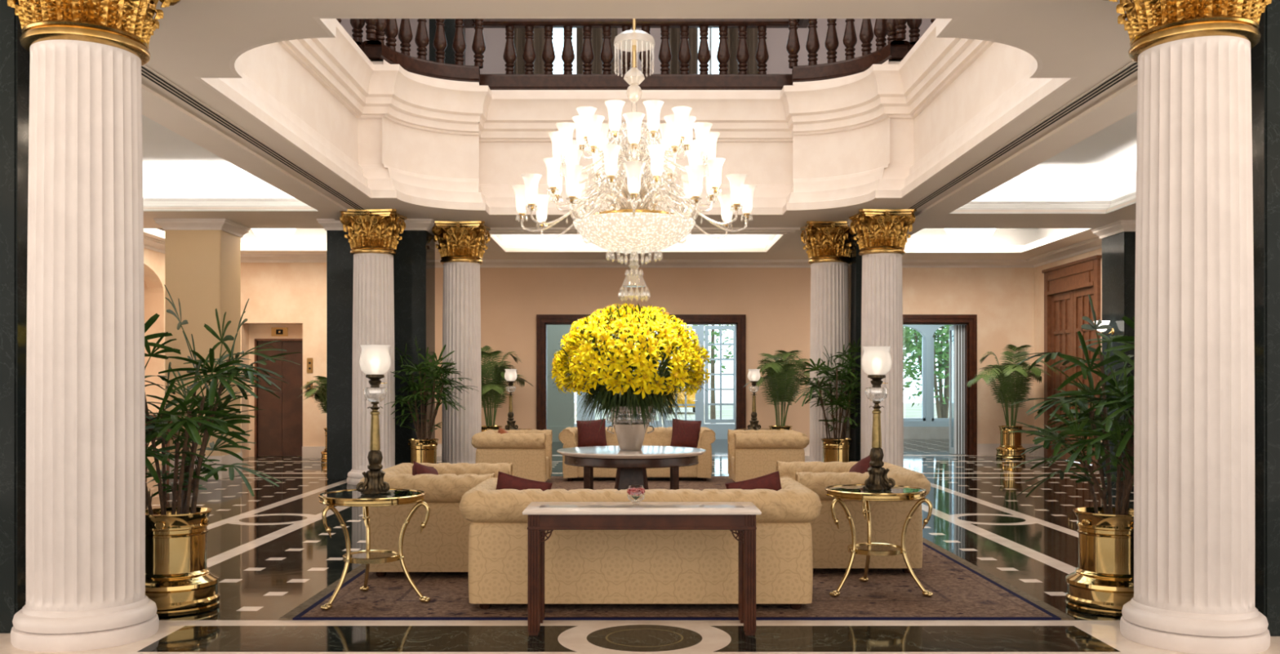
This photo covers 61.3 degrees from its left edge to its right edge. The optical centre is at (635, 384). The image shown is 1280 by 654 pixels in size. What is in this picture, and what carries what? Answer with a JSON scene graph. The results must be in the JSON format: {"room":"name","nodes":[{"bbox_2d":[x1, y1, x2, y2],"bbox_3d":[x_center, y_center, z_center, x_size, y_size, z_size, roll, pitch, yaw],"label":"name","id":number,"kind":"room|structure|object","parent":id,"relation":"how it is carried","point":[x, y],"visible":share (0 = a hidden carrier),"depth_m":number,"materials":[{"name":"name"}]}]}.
{"room":"hotel lobby","nodes":[
{"label":"hotel lobby","id":0,"kind":"room"},
{"bbox_2d":[143,280,147,404],"bbox_3d":[-9.650,-0.900,18.900,0.900,4.800,4.200,0,0,0],"label":"wall","id":1,"kind":"structure","parent":0,"point":[145,285],"depth_m":20.36,"materials":[{"name":"paint"}]},
{"bbox_2d":[143,228,164,463],"bbox_3d":[-9.050,-0.900,17.050,0.300,4.800,12.100,0,0,0],"label":"wall","id":2,"kind":"structure","parent":0,"point":[153,261],"depth_m":20.36,"materials":[{"name":"paint"}]},
{"bbox_2d":[143,227,326,250],"bbox_3d":[-6.650,-2.858,19.500,4.500,0.524,4.000,0,0,0],"label":"trim","id":3,"kind":"structure","parent":2,"relation":"attached to","point":[302,237],"depth_m":21.13,"materials":[{"name":"white"}]},
{"bbox_2d":[143,235,326,262],"bbox_3d":[-7.000,-2.542,15.950,3.800,0.155,11.900,0,0,0],"label":"trim","id":4,"kind":"structure","parent":2,"relation":"attached to","point":[150,243],"depth_m":21.66,"materials":[{"name":"paint"}]},
{"bbox_2d":[142,115,249,173],"bbox_3d":[-6.470,-3.305,12.050,4.900,0.050,9.740,0,0,0],"label":"ceiling","id":5,"kind":"structure","parent":0,"point":[165,151],"depth_m":15.55,"materials":[{"name":"white"}]},
{"bbox_2d":[240,262,326,457],"bbox_3d":[-7.000,-0.900,22.500,3.800,4.800,1.200,0,0,0],"label":"wall","id":6,"kind":"structure","parent":0,"point":[277,293],"depth_m":21.90,"materials":[{"name":"paint"}]},
{"bbox_2d":[248,324,302,457],"bbox_3d":[-7.380,0.130,22.380,1.240,2.740,0.160,0,0,0],"label":"door","id":7,"kind":"structure","parent":6,"relation":"in","point":[277,428],"depth_m":22.37,"materials":[{"name":"paint"}]},
{"bbox_2d":[271,327,288,336],"bbox_3d":[-7.360,-1.080,22.305,0.340,0.180,0.030,0,0,0],"label":"indicator","id":8,"kind":"object","parent":7,"relation":"attached to","point":[275,331],"visible":1,"depth_m":22.30,"materials":[{"name":"gold metal"}]},
{"bbox_2d":[302,446,324,457],"bbox_3d":[-5.930,1.380,21.885,1.660,0.240,0.030,0,0,0],"label":"baseboard","id":9,"kind":"structure","parent":6,"relation":"attached to","point":[307,451],"depth_m":21.87,"materials":[{"name":"white stone"}]},
{"bbox_2d":[547,324,574,426],"bbox_3d":[-2.460,-1.000,25.750,1.680,5.000,5.300,0,0,0],"label":"wall","id":10,"kind":"structure","parent":0,"point":[561,408],"depth_m":28.20,"materials":[{"name":"grey"}]},
{"bbox_2d":[547,426,574,441],"bbox_3d":[-2.350,1.300,28.180,1.500,0.400,0.040,0,0,0],"label":"baseboard","id":11,"kind":"structure","parent":10,"relation":"attached to","point":[556,430],"depth_m":28.16,"materials":[{"name":"grey"}]},
{"bbox_2d":[194,17,1077,215],"bbox_3d":[0.000,-3.584,12.120,8.900,1.972,10.380,0,0,0],"label":"wall","id":12,"kind":"structure","parent":0,"point":[385,130],"depth_m":15.58,"materials":[{"name":"paint"}]},
{"bbox_2d":[142,173,319,211],"bbox_3d":[-6.470,-2.938,12.050,4.700,0.684,9.540,0,0,0],"label":"recessed ceiling","id":13,"kind":"structure","parent":12,"relation":"attached to","point":[158,189],"depth_m":16.82,"materials":[{"name":"white"}]},
{"bbox_2d":[141,84,347,220],"bbox_3d":[-4.490,-2.587,9.950,0.420,0.045,13.900,0,0,0],"label":"trim","id":14,"kind":"structure","parent":12,"relation":"attached to","point":[155,107],"depth_m":11.82,"materials":[{"name":"paint"}]},
{"bbox_2d":[336,18,935,89],"bbox_3d":[0.000,-5.155,14.905,8.460,1.170,4.370,0,0,0],"label":"balustrade","id":15,"kind":"object","parent":12,"relation":"on","point":[375,48],"visible":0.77,"depth_m":16.81,"materials":[{"name":"brown wood"}]},
{"bbox_2d":[435,235,1102,267],"bbox_3d":[1.665,-2.542,16.425,13.530,0.155,12.850,0,0,0],"label":"trim","id":16,"kind":"structure","parent":12,"relation":"attached to","point":[1095,243],"depth_m":22.64,"materials":[{"name":"paint"}]},
{"bbox_2d":[914,79,1137,220],"bbox_3d":[4.490,-2.587,9.950,0.420,0.045,13.900,0,0,0],"label":"ceiling beam","id":17,"kind":"structure","parent":12,"relation":"attached to","point":[1123,103],"depth_m":11.82,"materials":[{"name":"paint"}]},
{"bbox_2d":[948,173,1136,213],"bbox_3d":[5.950,-2.938,12.175,3.660,0.684,9.790,0,0,0],"label":"recessed ceiling","id":18,"kind":"structure","parent":12,"relation":"attached to","point":[1019,193],"depth_m":17.07,"materials":[{"name":"white"}]},
{"bbox_2d":[340,18,931,74],"bbox_3d":[0.000,-5.950,20.600,15.200,3.100,0.200,0,0,0],"label":"wall","id":19,"kind":"structure","parent":0,"point":[776,40],"depth_m":20.50,"materials":[{"name":"white"}]},
{"bbox_2d":[141,0,1137,259],"bbox_3d":[-0.250,-2.630,10.050,17.900,0.060,26.100,0,0,0],"label":"ceiling","id":20,"kind":"structure","parent":0,"point":[1085,40],"depth_m":8.49,"materials":[{"name":"paint"}]},
{"bbox_2d":[141,65,367,209],"bbox_3d":[-4.085,-2.595,10.600,0.170,0.009,11.200,0,0,0],"label":"ceiling vent","id":21,"kind":"object","parent":20,"relation":"in","point":[148,73],"visible":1,"depth_m":11.02,"materials":[{"name":"beige"}]},
{"bbox_2d":[494,234,777,244],"bbox_3d":[0.000,-2.858,19.425,6.000,0.524,3.450,0,0,0],"label":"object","id":22,"kind":"structure","parent":20,"relation":"attached to","point":[507,239],"depth_m":21.15,"materials":[{"name":"white"}]},
{"bbox_2d":[486,227,799,252],"bbox_3d":[0.000,-2.567,19.425,5.520,0.085,2.970,0,0,0],"label":"trim","id":23,"kind":"structure","parent":20,"relation":"attached to","point":[784,235],"depth_m":18.98,"materials":[{"name":"paint"}]},
{"bbox_2d":[904,227,1093,252],"bbox_3d":[6.200,-2.858,19.650,3.800,0.524,4.300,0,0,0],"label":"trim","id":24,"kind":"structure","parent":20,"relation":"attached to","point":[922,238],"depth_m":21.80,"materials":[{"name":"white"}]},
{"bbox_2d":[906,61,1137,209],"bbox_3d":[4.085,-2.595,10.600,0.170,0.009,11.200,0,0,0],"label":"ceiling vent","id":25,"kind":"object","parent":20,"relation":"in","point":[1131,68],"visible":0.53,"depth_m":10.89,"materials":[{"name":"beige"}]},
{"bbox_2d":[0,439,1279,653],"bbox_3d":[0.100,1.550,14.360,19.000,0.100,30.720,0,0,0],"label":"floor","id":26,"kind":"structure","parent":0,"point":[271,551],"depth_m":7.82,"materials":[{"name":"stone"}]},
{"bbox_2d":[0,0,30,632],"bbox_3d":[-4.515,-0.548,6.925,1.810,4.097,1.090,0,0,0],"label":"marble pillar","id":27,"kind":"structure","parent":26,"relation":"on","point":[15,60],"depth_m":6.50,"materials":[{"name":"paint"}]},
{"bbox_2d":[7,0,180,652],"bbox_3d":[-3.270,-0.548,6.430,0.926,4.096,0.926,0,0,5],"label":"fluted column","id":28,"kind":"structure","parent":26,"relation":"on","point":[86,394],"depth_m":6.18,"materials":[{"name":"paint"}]},
{"bbox_2d":[145,413,180,484],"bbox_3d":[-7.280,0.980,16.396,0.600,1.040,0.447,0,0,0],"label":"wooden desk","id":29,"kind":"object","parent":26,"relation":"on","point":[167,467],"visible":0.07,"depth_m":16.23,"materials":[{"name":"brown wood"}]},
{"bbox_2d":[145,506,219,617],"bbox_3d":[-3.090,1.173,7.220,0.576,0.655,0.576,0,0,0],"label":"planter","id":30,"kind":"object","parent":26,"relation":"on","point":[179,580],"depth_m":7.03,"materials":[{"name":"gold metal"}]},
{"bbox_2d":[153,217,250,479],"bbox_3d":[-6.990,-0.548,17.465,1.120,4.097,1.110,0,0,0],"label":"pillar","id":31,"kind":"structure","parent":26,"relation":"on","point":[202,255],"depth_m":17.03,"materials":[{"name":"beige paint"}]},
{"bbox_2d":[144,284,301,617],"bbox_3d":[-3.073,0.408,7.265,1.452,2.183,1.314,0,0,13],"label":"palm","id":32,"kind":"object","parent":26,"relation":"on","point":[179,580],"visible":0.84,"depth_m":7.08,"materials":[{"name":"green plant"}]},
{"bbox_2d":[297,375,326,462],"bbox_3d":[-5.840,0.661,20.908,1.411,1.678,1.422,0,0,30],"label":"palm","id":33,"kind":"object","parent":26,"relation":"on","point":[318,397],"visible":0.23,"depth_m":20.73,"materials":[{"name":"green plant"}]},
{"bbox_2d":[320,427,326,462],"bbox_3d":[-5.800,1.173,20.900,0.576,0.655,0.576,0,0,0],"label":"planter","id":34,"kind":"object","parent":26,"relation":"on","point":[323,459],"depth_m":20.73,"materials":[{"name":"gold metal"}]},
{"bbox_2d":[339,208,407,484],"bbox_3d":[-3.990,-0.548,16.420,0.926,4.096,0.926,0,0,5],"label":"fluted column","id":35,"kind":"structure","parent":26,"relation":"on","point":[373,233],"depth_m":16.17,"materials":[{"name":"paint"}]},
{"bbox_2d":[316,218,441,479],"bbox_3d":[-4.105,-0.548,17.460,1.810,4.097,1.020,0,0,0],"label":"marble pillar","id":36,"kind":"structure","parent":26,"relation":"on","point":[414,262],"depth_m":17.07,"materials":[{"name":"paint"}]},
{"bbox_2d":[407,438,439,463],"bbox_3d":[-3.270,1.173,16.600,0.576,0.655,0.576,0,0,0],"label":"planter","id":37,"kind":"object","parent":26,"relation":"on","point":[421,450],"depth_m":16.42,"materials":[{"name":"gold metal"}]},
{"bbox_2d":[384,336,475,463],"bbox_3d":[-3.216,0.380,16.576,1.428,2.240,1.274,0,0,-34],"label":"palm","id":38,"kind":"object","parent":26,"relation":"on","point":[422,449],"visible":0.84,"depth_m":16.45,"materials":[{"name":"green plant"}]},
{"bbox_2d":[431,221,490,463],"bbox_3d":[-2.840,-0.548,17.600,0.926,4.096,0.926,0,0,5],"label":"fluted column","id":39,"kind":"structure","parent":26,"relation":"on","point":[462,244],"depth_m":17.34,"materials":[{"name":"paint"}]},
{"bbox_2d":[481,425,502,431],"bbox_3d":[-2.950,1.173,21.900,0.576,0.655,0.576,0,0,0],"label":"planter","id":40,"kind":"object","parent":26,"relation":"on","point":[484,428],"depth_m":21.71,"materials":[{"name":"gold metal"}]},
{"bbox_2d":[480,345,534,431],"bbox_3d":[-2.977,0.351,21.843,1.740,2.298,1.863,0,0,0],"label":"palm","id":41,"kind":"object","parent":26,"relation":"on","point":[494,396],"visible":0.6,"depth_m":21.76,"materials":[{"name":"green plant"}]},
{"bbox_2d":[493,428,532,430],"bbox_3d":[-2.099,1.131,18.216,0.768,0.739,0.728,0,0,31],"label":"side table","id":42,"kind":"object","parent":26,"relation":"on","point":[495,428],"visible":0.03,"depth_m":18.39,"materials":[{"name":"gold glass"}]},
{"bbox_2d":[504,368,518,430],"bbox_3d":[-2.111,0.255,18.213,0.230,1.021,0.237,0,0,-17],"label":"table lamp","id":43,"kind":"object","parent":42,"relation":"on","point":[510,375],"visible":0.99,"depth_m":18.15,"materials":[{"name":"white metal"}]},
{"bbox_2d":[522,501,761,635],"bbox_3d":[0.035,1.122,6.645,1.424,0.756,0.454,0,0,0],"label":"console table","id":44,"kind":"object","parent":26,"relation":"on","point":[542,516],"visible":1,"depth_m":6.46,"materials":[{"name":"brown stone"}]},
{"bbox_2d":[279,475,1074,619],"bbox_3d":[0.260,1.494,12.185,5.060,0.012,10.630,0,0,0],"label":"rug","id":45,"kind":"object","parent":26,"relation":"on","point":[962,589],"visible":0.36,"depth_m":7.43,"materials":[{"name":"carpet"}]},
{"bbox_2d":[318,488,430,609],"bbox_3d":[-1.815,1.118,7.444,0.728,0.739,0.768,0,0,-21],"label":"side table","id":46,"kind":"object","parent":45,"relation":"on","point":[350,497],"visible":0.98,"depth_m":7.34,"materials":[{"name":"gold glass"}]},
{"bbox_2d":[355,344,391,494],"bbox_3d":[-1.796,0.242,7.463,0.230,1.021,0.237,0,0,3],"label":"table lamp","id":47,"kind":"object","parent":46,"relation":"on","point":[375,361],"visible":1,"depth_m":7.40,"materials":[{"name":"glass"}]},
{"bbox_2d":[359,462,512,576],"bbox_3d":[-1.617,1.084,8.897,1.050,0.804,1.403,0,0,0],"label":"sofa","id":48,"kind":"object","parent":45,"relation":"on","point":[442,544],"visible":0.56,"depth_m":8.27,"materials":[{"name":"beige fabric"}]},
{"bbox_2d":[412,460,438,475],"bbox_3d":[-1.710,0.835,8.880,0.202,0.431,0.440,0,0,17],"label":"cushion","id":49,"kind":"object","parent":48,"relation":"on","point":[417,468],"visible":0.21,"depth_m":8.77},
{"bbox_2d":[471,429,552,481],"bbox_3d":[-1.807,1.084,15.847,1.050,0.804,1.403,0,0,0],"label":"armchair","id":50,"kind":"object","parent":45,"relation":"on","point":[529,451],"visible":0.83,"depth_m":15.22,"materials":[{"name":"beige fabric"}]},
{"bbox_2d":[556,445,706,489],"bbox_3d":[-0.050,1.108,12.050,1.664,0.757,1.664,0,0,0],"label":"round table","id":51,"kind":"object","parent":45,"relation":"on","point":[631,465],"visible":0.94,"depth_m":11.54,"materials":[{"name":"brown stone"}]},
{"bbox_2d":[605,405,655,449],"bbox_3d":[-0.060,0.486,12.050,0.531,0.485,0.531,0,0,18],"label":"flower vase","id":52,"kind":"object","parent":51,"relation":"on","point":[630,436],"visible":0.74,"depth_m":11.92,"materials":[{"name":"white ceramic"}]},
{"bbox_2d":[547,302,712,433],"bbox_3d":[-0.059,-0.170,12.058,1.816,1.494,1.820,0,0,-19],"label":"flower bouquet","id":53,"kind":"object","parent":52,"relation":"in","point":[620,376],"visible":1,"depth_m":11.56,"materials":[{"name":"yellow plant"}]},
{"bbox_2d":[558,426,715,480],"bbox_3d":[0.017,1.084,17.027,2.403,0.804,1.040,0,0,0],"label":"sofa","id":54,"kind":"object","parent":45,"relation":"on","point":[568,436],"visible":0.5,"depth_m":16.53,"materials":[{"name":"beige fabric"}]},
{"bbox_2d":[576,418,607,446],"bbox_3d":[-0.700,0.780,17.070,0.496,0.474,0.225,0,0,0],"label":"cushion","id":55,"kind":"object","parent":54,"relation":"on","point":[592,436],"visible":0.85,"depth_m":17.01,"materials":[{"name":"fabric"}]},
{"bbox_2d":[670,417,701,448],"bbox_3d":[0.789,0.780,17.070,0.499,0.480,0.230,0,0,2],"label":"cushion","id":56,"kind":"object","parent":54,"relation":"on","point":[689,437],"visible":0.94,"depth_m":17.00,"materials":[{"name":"fabric"}]},
{"bbox_2d":[458,475,822,608],"bbox_3d":[0.033,1.084,7.523,2.403,0.804,1.040,0,0,0],"label":"sofa","id":57,"kind":"object","parent":45,"relation":"on","point":[581,566],"visible":0.77,"depth_m":7.07,"materials":[{"name":"beige fabric"}]},
{"bbox_2d":[495,471,552,491],"bbox_3d":[-0.800,0.810,7.430,0.448,0.436,0.198,0,0,-6],"label":"cushion","id":58,"kind":"object","parent":57,"relation":"on","point":[504,481],"visible":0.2,"depth_m":7.36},
{"bbox_2d":[724,471,782,490],"bbox_3d":[0.840,0.810,7.430,0.452,0.441,0.198,0,0,6],"label":"cushion","id":59,"kind":"object","parent":57,"relation":"on","point":[771,481],"visible":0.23,"depth_m":7.36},
{"bbox_2d":[727,429,809,481],"bbox_3d":[1.927,1.084,15.853,1.050,0.804,1.403,0,0,0],"label":"armchair","id":60,"kind":"object","parent":45,"relation":"on","point":[752,453],"visible":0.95,"depth_m":15.22,"materials":[{"name":"beige fabric"}]},
{"bbox_2d":[775,460,930,573],"bbox_3d":[1.787,1.084,9.063,1.050,0.804,1.403,0,0,0],"label":"sofa","id":61,"kind":"object","parent":45,"relation":"on","point":[830,543],"visible":0.59,"depth_m":8.43,"materials":[{"name":"beige fabric"}]},
{"bbox_2d":[848,455,871,473],"bbox_3d":[1.860,0.810,9.020,0.201,0.468,0.475,0,0,-11],"label":"cushion","id":62,"kind":"object","parent":61,"relation":"on","point":[862,466],"visible":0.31,"depth_m":8.91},
{"bbox_2d":[824,484,933,596],"bbox_3d":[1.696,1.118,7.752,0.768,0.739,0.728,0,0,-29],"label":"side table","id":63,"kind":"object","parent":45,"relation":"on","point":[848,491],"visible":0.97,"depth_m":7.62,"materials":[{"name":"gold glass"}]},
{"bbox_2d":[861,346,895,490],"bbox_3d":[1.727,0.242,7.753,0.230,1.021,0.237,0,0,-7],"label":"table lamp","id":64,"kind":"object","parent":63,"relation":"on","point":[876,360],"visible":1,"depth_m":7.69,"materials":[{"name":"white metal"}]},
{"bbox_2d":[733,428,772,430],"bbox_3d":[2.019,1.131,18.216,0.768,0.739,0.728,0,0,-31],"label":"side table","id":65,"kind":"object","parent":26,"relation":"on","point":[735,428],"visible":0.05,"depth_m":18.42,"materials":[{"name":"gold glass"}]},
{"bbox_2d":[746,368,760,430],"bbox_3d":[2.003,0.255,18.201,0.237,1.021,0.230,0,0,-17],"label":"table lamp","id":66,"kind":"object","parent":65,"relation":"on","point":[753,375],"visible":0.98,"depth_m":18.16,"materials":[{"name":"brown metal"}]},
{"bbox_2d":[745,350,809,430],"bbox_3d":[3.027,0.411,21.926,1.741,2.178,1.741,0,0,4],"label":"palm","id":67,"kind":"object","parent":26,"relation":"on","point":[782,373],"visible":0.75,"depth_m":21.74,"materials":[{"name":"green plant"}]},
{"bbox_2d":[800,221,853,462],"bbox_3d":[3.150,-0.548,17.600,0.926,4.096,0.926,0,0,-5],"label":"fluted column","id":68,"kind":"structure","parent":26,"relation":"on","point":[828,245],"depth_m":17.34,"materials":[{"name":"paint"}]},
{"bbox_2d":[792,337,861,462],"bbox_3d":[3.050,0.380,16.805,1.258,2.240,1.246,0,0,25],"label":"palm","id":69,"kind":"object","parent":26,"relation":"on","point":[835,448],"visible":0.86,"depth_m":16.69,"materials":[{"name":"green plant"}]},
{"bbox_2d":[820,437,852,462],"bbox_3d":[3.110,1.173,16.760,0.576,0.655,0.576,0,0,0],"label":"planter","id":70,"kind":"object","parent":26,"relation":"on","point":[834,449],"depth_m":16.58,"materials":[{"name":"gold metal"}]},
{"bbox_2d":[846,219,862,461],"bbox_3d":[3.815,-0.548,17.510,0.910,4.097,1.120,0,0,0],"label":"marble pillar","id":71,"kind":"structure","parent":26,"relation":"on","point":[855,267],"depth_m":17.15,"materials":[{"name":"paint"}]},
{"bbox_2d":[848,208,916,467],"bbox_3d":[3.740,-0.548,16.420,0.926,4.096,0.926,0,0,-5],"label":"fluted column","id":72,"kind":"structure","parent":26,"relation":"on","point":[882,233],"depth_m":16.16,"materials":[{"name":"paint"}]},
{"bbox_2d":[961,344,1060,458],"bbox_3d":[7.503,0.351,21.754,2.133,2.298,1.541,0,0,-27],"label":"palm","id":73,"kind":"object","parent":26,"relation":"on","point":[1010,446],"visible":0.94,"depth_m":21.72,"materials":[{"name":"green plant"}]},
{"bbox_2d":[995,425,1026,458],"bbox_3d":[7.600,1.173,21.900,0.576,0.655,0.576,0,0,0],"label":"planter","id":74,"kind":"object","parent":26,"relation":"on","point":[1010,446],"depth_m":21.71,"materials":[{"name":"gold metal"}]},
{"bbox_2d":[1004,293,1134,617],"bbox_3d":[3.152,0.441,7.219,1.286,2.118,1.621,0,0,14],"label":"palm","id":75,"kind":"object","parent":26,"relation":"on","point":[1102,582],"visible":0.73,"depth_m":7.09,"materials":[{"name":"green plant"}]},
{"bbox_2d":[1065,506,1133,617],"bbox_3d":[3.180,1.173,7.220,0.576,0.655,0.576,0,0,0],"label":"planter","id":76,"kind":"object","parent":26,"relation":"on","point":[1102,582],"depth_m":7.04,"materials":[{"name":"gold metal"}]},
{"bbox_2d":[1091,219,1135,476],"bbox_3d":[8.100,-0.548,17.625,0.880,4.097,1.090,0,0,0],"label":"marble pillar","id":77,"kind":"structure","parent":26,"relation":"on","point":[1118,237],"depth_m":17.43,"materials":[{"name":"paint"}]},
{"bbox_2d":[1104,0,1271,653],"bbox_3d":[3.280,-0.548,6.360,0.926,4.096,0.926,0,0,-9],"label":"fluted column","id":78,"kind":"structure","parent":26,"relation":"on","point":[1194,388],"depth_m":6.11,"materials":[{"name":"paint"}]},
{"bbox_2d":[1250,0,1279,635],"bbox_3d":[4.520,-0.548,6.860,1.800,4.097,1.120,0,0,0],"label":"marble pillar","id":79,"kind":"structure","parent":26,"relation":"on","point":[1264,55],"depth_m":6.43,"materials":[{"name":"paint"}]},
{"bbox_2d":[435,267,1034,444],"bbox_3d":[1.815,-0.900,23.000,13.830,4.800,0.300,0,0,0],"label":"wall","id":80,"kind":"structure","parent":0,"point":[775,302],"depth_m":22.85,"materials":[{"name":"beige paint"}]},
{"bbox_2d":[536,314,746,430],"bbox_3d":[0.110,0.015,22.960,4.420,2.970,0.380,0,0,0],"label":"trim","id":81,"kind":"structure","parent":80,"relation":"attached to","point":[543,321],"depth_m":22.80,"materials":[{"name":"brown wood"}]},
{"bbox_2d":[902,314,977,455],"bbox_3d":[5.890,0.015,22.960,2.620,2.970,0.380,0,0,0],"label":"trim","id":82,"kind":"structure","parent":80,"relation":"attached to","point":[970,321],"depth_m":22.80,"materials":[{"name":"brown wood"}]},
{"bbox_2d":[949,324,957,453],"bbox_3d":[6.819,0.115,23.204,0.062,2.750,0.412,0,0,0],"label":"door","id":83,"kind":"structure","parent":80,"relation":"in","point":[953,450],"depth_m":23.06,"materials":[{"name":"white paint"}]},
{"bbox_2d":[951,324,960,453],"bbox_3d":[6.881,0.115,23.204,0.062,2.750,0.412,0,0,0],"label":"door","id":84,"kind":"structure","parent":80,"relation":"in","point":[958,326],"depth_m":23.01,"materials":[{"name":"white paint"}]},
{"bbox_2d":[960,324,963,453],"bbox_3d":[6.943,0.115,23.204,0.062,2.750,0.412,0,0,0],"label":"door","id":85,"kind":"structure","parent":80,"relation":"in","point":[962,326],"depth_m":23.01,"materials":[{"name":"blue paint"}]},
{"bbox_2d":[963,324,964,453],"bbox_3d":[7.005,0.115,23.204,0.062,2.750,0.412,0,0,0],"label":"door","id":86,"kind":"structure","parent":80,"relation":"in","point":[963,325],"depth_m":23.01,"materials":[{"name":"blue paint"}]},
{"bbox_2d":[977,444,1033,455],"bbox_3d":[7.815,1.380,22.835,1.230,0.240,0.030,0,0,0],"label":"baseboard","id":87,"kind":"structure","parent":80,"relation":"attached to","point":[982,449],"depth_m":22.82,"materials":[{"name":"white stone"}]},
{"bbox_2d":[574,324,949,439],"bbox_3d":[3.600,-1.000,29.625,11.200,5.000,0.250,0,0,0],"label":"wall","id":88,"kind":"structure","parent":0,"point":[721,430],"depth_m":29.50,"materials":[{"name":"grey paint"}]},
{"bbox_2d":[662,325,698,427],"bbox_3d":[1.230,-0.060,29.509,0.980,3.080,0.162,0,0,0],"label":"door","id":89,"kind":"structure","parent":88,"relation":"in","point":[694,327],"depth_m":29.52,"materials":[{"name":"blue paint"}]},
{"bbox_2d":[704,325,734,422],"bbox_3d":[2.320,-0.270,29.555,0.880,2.660,0.070,0,0,0],"label":"window","id":90,"kind":"structure","parent":88,"relation":"in","point":[707,328],"depth_m":29.52,"materials":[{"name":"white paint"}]},
{"bbox_2d":[902,324,949,426],"bbox_3d":[6.650,-1.170,29.600,5.100,4.660,0.200,0,0,0],"label":"window","id":91,"kind":"structure","parent":88,"relation":"in","point":[927,420],"depth_m":29.50,"materials":[{"name":"glass"}]},
{"bbox_2d":[923,228,1039,229],"bbox_3d":[6.200,-3.145,19.650,4.000,0.050,4.500,0,0,0],"label":"ceiling","id":92,"kind":"structure","parent":0,"point":[923,228],"depth_m":21.72,"materials":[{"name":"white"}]},
{"bbox_2d":[944,228,995,250],"bbox_3d":[6.131,-2.781,19.800,0.920,0.678,0.920,0,0,0],"label":"ceiling lamp","id":93,"kind":"object","parent":92,"relation":"attached to","point":[966,237],"visible":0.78,"depth_m":19.56,"materials":[{"name":"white glass"}]},
{"bbox_2d":[1034,248,1102,444],"bbox_3d":[8.580,-0.900,17.050,0.300,4.800,12.100,0,0,0],"label":"door frame","id":94,"kind":"structure","parent":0,"point":[1038,275],"depth_m":22.47,"materials":[{"name":"paint"}]},
{"bbox_2d":[1041,254,1102,466],"bbox_3d":[8.445,-0.420,20.875,0.210,3.840,2.650,0,0,0],"label":"door","id":95,"kind":"structure","parent":94,"relation":"in","point":[1068,286],"depth_m":21.11,"materials":[{"name":"brown wood"}]},
{"bbox_2d":[1017,111,1137,176],"bbox_3d":[5.950,-3.305,12.175,3.860,0.050,9.990,0,0,0],"label":"ceiling","id":96,"kind":"structure","parent":0,"point":[1111,151],"depth_m":15.60,"materials":[{"name":"white"}]},
{"bbox_3d":[0.000,-7.550,12.000,15.200,0.100,18.000,0,0,0],"label":"ceiling","id":97,"kind":"structure","parent":0,"visible":0},
{"bbox_2d":[511,18,756,287],"bbox_3d":[-0.020,-4.300,12.100,2.752,6.400,2.752,0,0,0],"label":"chandelier","id":98,"kind":"object","parent":97,"relation":"hanging from","point":[633,229],"visible":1,"depth_m":11.74,"materials":[{"name":"clear glass"}]},
{"bbox_3d":[-6.650,-3.145,19.500,4.700,0.050,4.200,0,0,0],"label":"ceiling","id":99,"kind":"structure","parent":0,"visible":0},
{"bbox_2d":[251,228,296,248],"bbox_3d":[-6.778,-2.830,20.200,0.800,0.580,0.800,0,0,0],"label":"ceiling lamp","id":100,"kind":"object","parent":99,"relation":"attached to","point":[271,237],"visible":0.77,"depth_m":19.99,"materials":[{"name":"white glass"}]},
{"bbox_3d":[0.000,-4.450,12.000,15.200,0.100,18.000,0,0,0],"label":"floor","id":101,"kind":"structure","parent":0,"visible":0},
{"bbox_2d":[429,18,465,65],"bbox_3d":[-3.420,-5.995,19.600,0.660,2.990,0.660,0,0,0],"label":"pillar","id":102,"kind":"structure","parent":101,"relation":"on","point":[449,28],"depth_m":19.32,"materials":[{"name":"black stone"}]},
{"bbox_2d":[513,28,545,74],"bbox_3d":[-1.985,-5.760,20.318,0.730,2.680,0.183,0,0,0],"label":"curtain","id":103,"kind":"object","parent":101,"relation":"on","point":[519,40],"visible":0.19,"depth_m":20.30,"materials":[{"name":"brown fabric"}]},
{"bbox_2d":[576,28,617,74],"bbox_3d":[-0.735,-5.760,20.318,0.770,2.680,0.183,0,0,0],"label":"curtain","id":104,"kind":"object","parent":101,"relation":"on","point":[597,40],"visible":0.1,"depth_m":20.32,"materials":[{"name":"brown fabric"}]},
{"bbox_2d":[668,28,697,74],"bbox_3d":[0.855,-5.760,20.318,0.610,2.680,0.183,0,0,0],"label":"curtain","id":105,"kind":"object","parent":101,"relation":"on","point":[674,40],"visible":0.13,"depth_m":20.30,"materials":[{"name":"brown fabric"}]},
{"bbox_2d":[726,28,758,74],"bbox_3d":[1.985,-5.760,20.318,0.730,2.680,0.183,0,0,0],"label":"curtain","id":106,"kind":"object","parent":101,"relation":"on","point":[752,40],"visible":0.17,"depth_m":20.29,"materials":[{"name":"brown fabric"}]},
{"bbox_3d":[0.000,1.660,31.925,28.000,0.280,4.250,0,0,0],"label":"floor","id":107,"kind":"structure","parent":0,"visible":0},
{"bbox_2d":[902,324,952,417],"bbox_3d":[9.550,-1.370,33.602,4.979,5.891,4.716,0,0,0],"label":"tree","id":108,"kind":"object","parent":107,"relation":"on","point":[942,406],"visible":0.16,"depth_m":33.24,"materials":[{"name":"green plant"}]},
{"label":"outside","id":109,"kind":"structure","parent":0,"visible":0},
{"bbox_2d":[574,402,949,426],"bbox_3d":[0.000,1.650,62.000,90.000,0.200,56.000,0,0,0],"label":"floor","id":110,"kind":"structure","parent":109,"point":[909,411],"depth_m":58.70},
{"bbox_2d":[666,386,695,413],"bbox_3d":[2.500,0.860,58.024,1.640,1.380,3.847,0,0,0],"label":"car","id":111,"kind":"object","parent":110,"relation":"on","point":[692,397],"visible":0.3,"depth_m":56.36,"materials":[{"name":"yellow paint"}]},
{"bbox_2d":[683,324,734,423],"bbox_3d":[3.062,-1.817,41.923,5.074,6.768,4.742,0,0,0],"label":"tree","id":112,"kind":"object","parent":110,"relation":"on","point":[713,409],"visible":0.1,"depth_m":42.03,"materials":[{"name":"green plant"}]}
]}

